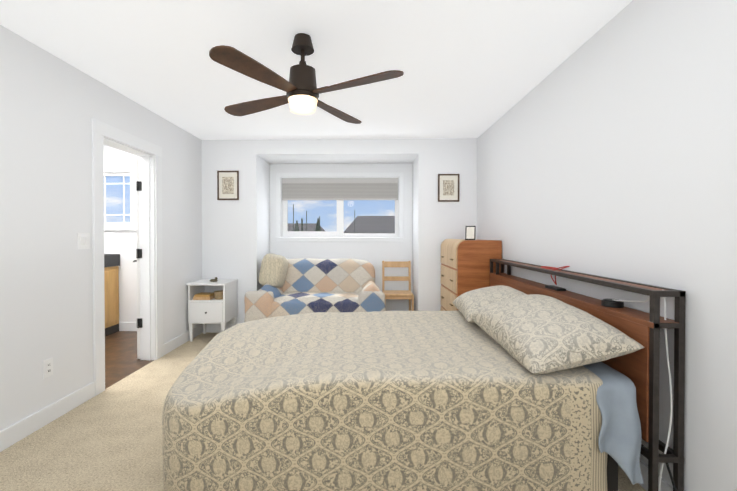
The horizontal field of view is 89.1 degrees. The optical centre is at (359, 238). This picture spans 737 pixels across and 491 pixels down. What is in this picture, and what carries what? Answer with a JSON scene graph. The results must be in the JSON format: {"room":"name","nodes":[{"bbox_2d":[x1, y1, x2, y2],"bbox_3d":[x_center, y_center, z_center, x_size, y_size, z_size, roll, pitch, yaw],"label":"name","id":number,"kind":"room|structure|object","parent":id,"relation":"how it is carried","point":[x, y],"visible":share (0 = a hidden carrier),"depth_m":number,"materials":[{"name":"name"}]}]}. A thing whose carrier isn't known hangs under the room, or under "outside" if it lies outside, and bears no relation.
{"room":"bedroom","nodes":[
{"label":"bedroom","id":0,"kind":"room"},
{"bbox_2d":[0,25,201,430],"bbox_3d":[-2.154,-0.004,1.757,0.142,2.462,6.052,0,1,1],"label":"wall","id":1,"kind":"structure","parent":0,"point":[50,106],"depth_m":2.56,"materials":[{"name":"white paint"}]},
{"bbox_2d":[0,381,94,451],"bbox_3d":[-2.096,1.179,0.817,0.017,0.116,4.149,0,1,1],"label":"baseboard","id":2,"kind":"structure","parent":1,"relation":"attached to","point":[14,433],"depth_m":2.44,"materials":[{"name":"white wood"}]},
{"bbox_2d":[43,357,52,378],"bbox_3d":[-2.063,0.854,2.480,0.011,0.117,0.073,0,1,1],"label":"electrical outlet plate","id":3,"kind":"object","parent":1,"relation":"attached to","point":[47,367],"visible":1,"depth_m":2.47,"materials":[{"name":"white plastic"}]},
{"bbox_2d":[77,233,89,248],"bbox_3d":[-2.055,0.015,2.791,0.014,0.120,0.116,0,1,1],"label":"switch plate","id":4,"kind":"object","parent":1,"relation":"attached to","point":[83,240],"visible":1,"depth_m":2.78,"materials":[{"name":"white plastic"}]},
{"bbox_2d":[91,118,162,395],"bbox_3d":[-2.112,0.139,3.358,0.167,2.142,0.951,0,1,1],"label":"door frame","id":5,"kind":"structure","parent":1,"relation":"attached to","point":[149,154],"depth_m":3.70,"materials":[{"name":"white wood"}]},
{"bbox_2d":[133,157,141,358],"bbox_3d":[-2.363,0.187,4.019,0.414,2.007,0.637,0,1,1],"label":"bathroom door","id":6,"kind":"structure","parent":1,"relation":"in","point":[138,249],"depth_m":3.71,"materials":[{"name":"white paint"}]},
{"bbox_2d":[163,324,202,355],"bbox_3d":[-2.021,1.142,4.318,0.017,0.116,0.949,0,1,1],"label":"baseboard","id":7,"kind":"structure","parent":1,"relation":"attached to","point":[175,343],"depth_m":4.20,"materials":[{"name":"white wood"}]},
{"bbox_2d":[104,225,136,321],"bbox_3d":[-3.071,0.508,4.928,1.832,1.372,0.142,0,1,1],"label":"wall","id":8,"kind":"structure","parent":0,"point":[120,242],"depth_m":4.86,"materials":[{"name":"white paint"}]},
{"bbox_2d":[104,167,136,229],"bbox_3d":[-3.221,-0.522,4.881,0.680,0.820,0.121,0,1,1],"label":"window","id":9,"kind":"structure","parent":8,"relation":"in","point":[124,225],"depth_m":4.84,"materials":[{"name":"white plastic"}]},
{"bbox_2d":[119,322,136,330],"bbox_3d":[-3.072,1.136,4.857,1.831,0.116,0.017,0,1,1],"label":"baseboard","id":10,"kind":"structure","parent":8,"relation":"attached to","point":[127,326],"depth_m":4.85,"materials":[{"name":"white wood"}]},
{"bbox_2d":[103,144,138,172],"bbox_3d":[-3.071,-1.067,4.912,1.832,0.402,0.142,0,1,1],"label":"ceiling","id":11,"kind":"structure","parent":0,"point":[114,157],"depth_m":4.84,"materials":[{"name":"white paint"}]},
{"bbox_2d":[105,331,153,388],"bbox_3d":[-3.033,1.239,3.415,1.970,0.060,2.900,0,1,1],"label":"floor","id":12,"kind":"structure","parent":0,"point":[122,361],"depth_m":3.80,"materials":[{"name":"brown wood"}]},
{"bbox_2d":[104,254,119,335],"bbox_3d":[-3.544,0.687,4.550,0.881,1.019,0.602,0,1,1],"label":"bathroom vanity","id":13,"kind":"object","parent":12,"relation":"on","point":[111,274],"visible":0.1,"depth_m":4.69,"materials":[{"name":"brown wood"}]},
{"bbox_2d":[201,139,269,322],"bbox_3d":[-1.729,-0.039,5.099,0.845,2.460,0.650,0,1,1],"label":"wall","id":14,"kind":"structure","parent":0,"point":[235,239],"depth_m":4.77,"materials":[{"name":"white paint"}]},
{"bbox_2d":[206,323,239,332],"bbox_3d":[-1.658,1.137,4.777,0.690,0.116,0.017,0,1,1],"label":"baseboard","id":15,"kind":"structure","parent":14,"relation":"attached to","point":[213,328],"depth_m":4.77,"materials":[{"name":"white"}]},
{"bbox_2d":[217,171,238,199],"bbox_3d":[-1.674,-0.681,4.754,0.271,0.371,0.021,0,1,1],"label":"picture frame","id":16,"kind":"object","parent":14,"relation":"attached to","point":[227,185],"visible":1,"depth_m":4.75,"materials":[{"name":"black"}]},
{"bbox_2d":[0,0,631,139],"bbox_3d":[-1.317,-1.287,2.051,5.741,0.101,6.981,0,1,1],"label":"ceiling","id":17,"kind":"structure","parent":0,"point":[473,68],"depth_m":2.49,"materials":[{"name":"white paint"}]},
{"bbox_2d":[209,33,403,123],"bbox_3d":[-0.351,-1.015,2.303,0.981,0.450,0.981,0,1,-15],"label":"ceiling fan","id":18,"kind":"object","parent":17,"relation":"hanging from","point":[301,90],"visible":1,"depth_m":2.22,"materials":[{"name":"brown wood"}]},
{"bbox_2d":[0,333,645,490],"bbox_3d":[-0.332,1.253,2.056,3.490,0.060,6.700,0,1,1],"label":"floor carpet","id":19,"kind":"object","parent":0,"point":[110,438],"visible":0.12,"depth_m":2.22,"materials":[{"name":"beige carpet"}]},
{"bbox_2d":[187,277,237,341],"bbox_3d":[-1.779,0.826,4.540,0.451,0.741,0.439,0,1,1],"label":"nightstand","id":20,"kind":"object","parent":19,"relation":"on","point":[212,301],"visible":1,"depth_m":4.37,"materials":[{"name":"white paint"}]},
{"bbox_2d":[244,253,385,321],"bbox_3d":[-0.510,0.687,4.742,1.632,1.016,0.968,0,1,1],"label":"loveseat","id":21,"kind":"object","parent":19,"relation":"on","point":[300,286],"visible":0.62,"depth_m":4.64,"materials":[{"name":"multicoloured fabric"}]},
{"bbox_2d":[382,261,413,310],"bbox_3d":[0.514,0.751,5.123,0.402,0.881,0.439,0,1,1],"label":"chair","id":22,"kind":"object","parent":19,"relation":"on","point":[399,294],"visible":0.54,"depth_m":5.27,"materials":[{"name":"brown wood"}]},
{"bbox_2d":[162,285,644,490],"bbox_3d":[0.135,0.769,2.383,2.258,0.863,1.590,0,1,1],"label":"bed","id":23,"kind":"object","parent":19,"relation":"on","point":[499,388],"visible":1,"depth_m":1.65,"materials":[{"name":"grey fabric"}]},
{"bbox_2d":[440,239,501,310],"bbox_3d":[1.210,0.600,4.237,0.476,1.200,0.860,0,1,1],"label":"dresser","id":24,"kind":"object","parent":19,"relation":"on","point":[465,265],"visible":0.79,"depth_m":3.81,"materials":[{"name":"red wood"}]},
{"bbox_2d":[465,226,475,239],"bbox_3d":[1.164,-0.064,3.947,0.110,0.151,0.088,0,1,1],"label":"framed picture","id":25,"kind":"object","parent":24,"relation":"on","point":[470,232],"visible":1,"depth_m":3.93,"materials":[{"name":"beige paper"}]},
{"bbox_2d":[489,259,685,490],"bbox_3d":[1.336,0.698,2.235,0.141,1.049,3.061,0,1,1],"label":"headboard","id":26,"kind":"object","parent":19,"relation":"on","point":[639,368],"visible":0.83,"depth_m":1.65,"materials":[{"name":"brown metal"}]},
{"bbox_2d":[256,138,418,163],"bbox_3d":[-0.279,-1.174,5.055,2.055,0.190,0.650,0,1,1],"label":"soffit","id":27,"kind":"structure","parent":0,"point":[336,151],"depth_m":4.74,"materials":[{"name":"white paint"}]},
{"bbox_2d":[270,163,412,310],"bbox_3d":[-0.271,-0.043,5.462,2.056,2.461,0.141,0,1,1],"label":"wall","id":28,"kind":"structure","parent":0,"point":[375,254],"depth_m":5.39,"materials":[{"name":"white paint"}]},
{"bbox_2d":[275,172,403,241],"bbox_3d":[-0.289,-0.458,5.428,1.852,0.991,0.142,0,1,1],"label":"window","id":29,"kind":"structure","parent":28,"relation":"in","point":[398,175],"depth_m":5.39,"materials":[{"name":"white plastic"}]},
{"bbox_2d":[282,178,397,199],"bbox_3d":[-0.289,-0.721,5.408,1.681,0.317,0.042,0,1,1],"label":"window blind","id":30,"kind":"object","parent":29,"relation":"attached to","point":[339,188],"visible":1,"depth_m":5.40,"materials":[{"name":"grey fabric"}]},
{"bbox_2d":[412,138,476,310],"bbox_3d":[1.113,-0.039,5.037,0.730,2.460,0.650,0,1,1],"label":"wall","id":31,"kind":"structure","parent":0,"point":[435,223],"depth_m":4.71,"materials":[{"name":"white paint"}]},
{"bbox_2d":[438,174,459,201],"bbox_3d":[1.113,-0.642,4.694,0.267,0.347,0.022,0,1,1],"label":"picture frame","id":32,"kind":"object","parent":31,"relation":"attached to","point":[448,187],"visible":0.98,"depth_m":4.69,"materials":[{"name":"black"}]},
{"bbox_2d":[477,0,736,490],"bbox_3d":[1.484,-0.007,2.074,0.141,2.461,6.841,0,1,1],"label":"wall","id":33,"kind":"structure","parent":0,"point":[608,149],"depth_m":1.81,"materials":[{"name":"white paint"}]},
{"bbox_2d":[638,460,672,490],"bbox_3d":[1.397,1.169,1.693,0.016,0.115,6.050,0,1,1],"label":"baseboard","id":34,"kind":"structure","parent":33,"relation":"attached to","point":[665,486],"depth_m":1.82,"materials":[{"name":"white wood"}]},
{"label":"outside","id":35,"kind":"structure","parent":0,"visible":0},
{"bbox_2d":[288,204,394,232],"bbox_3d":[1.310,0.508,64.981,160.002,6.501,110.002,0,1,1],"label":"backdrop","id":36,"kind":"structure","parent":35,"point":[386,221],"depth_m":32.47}
]}

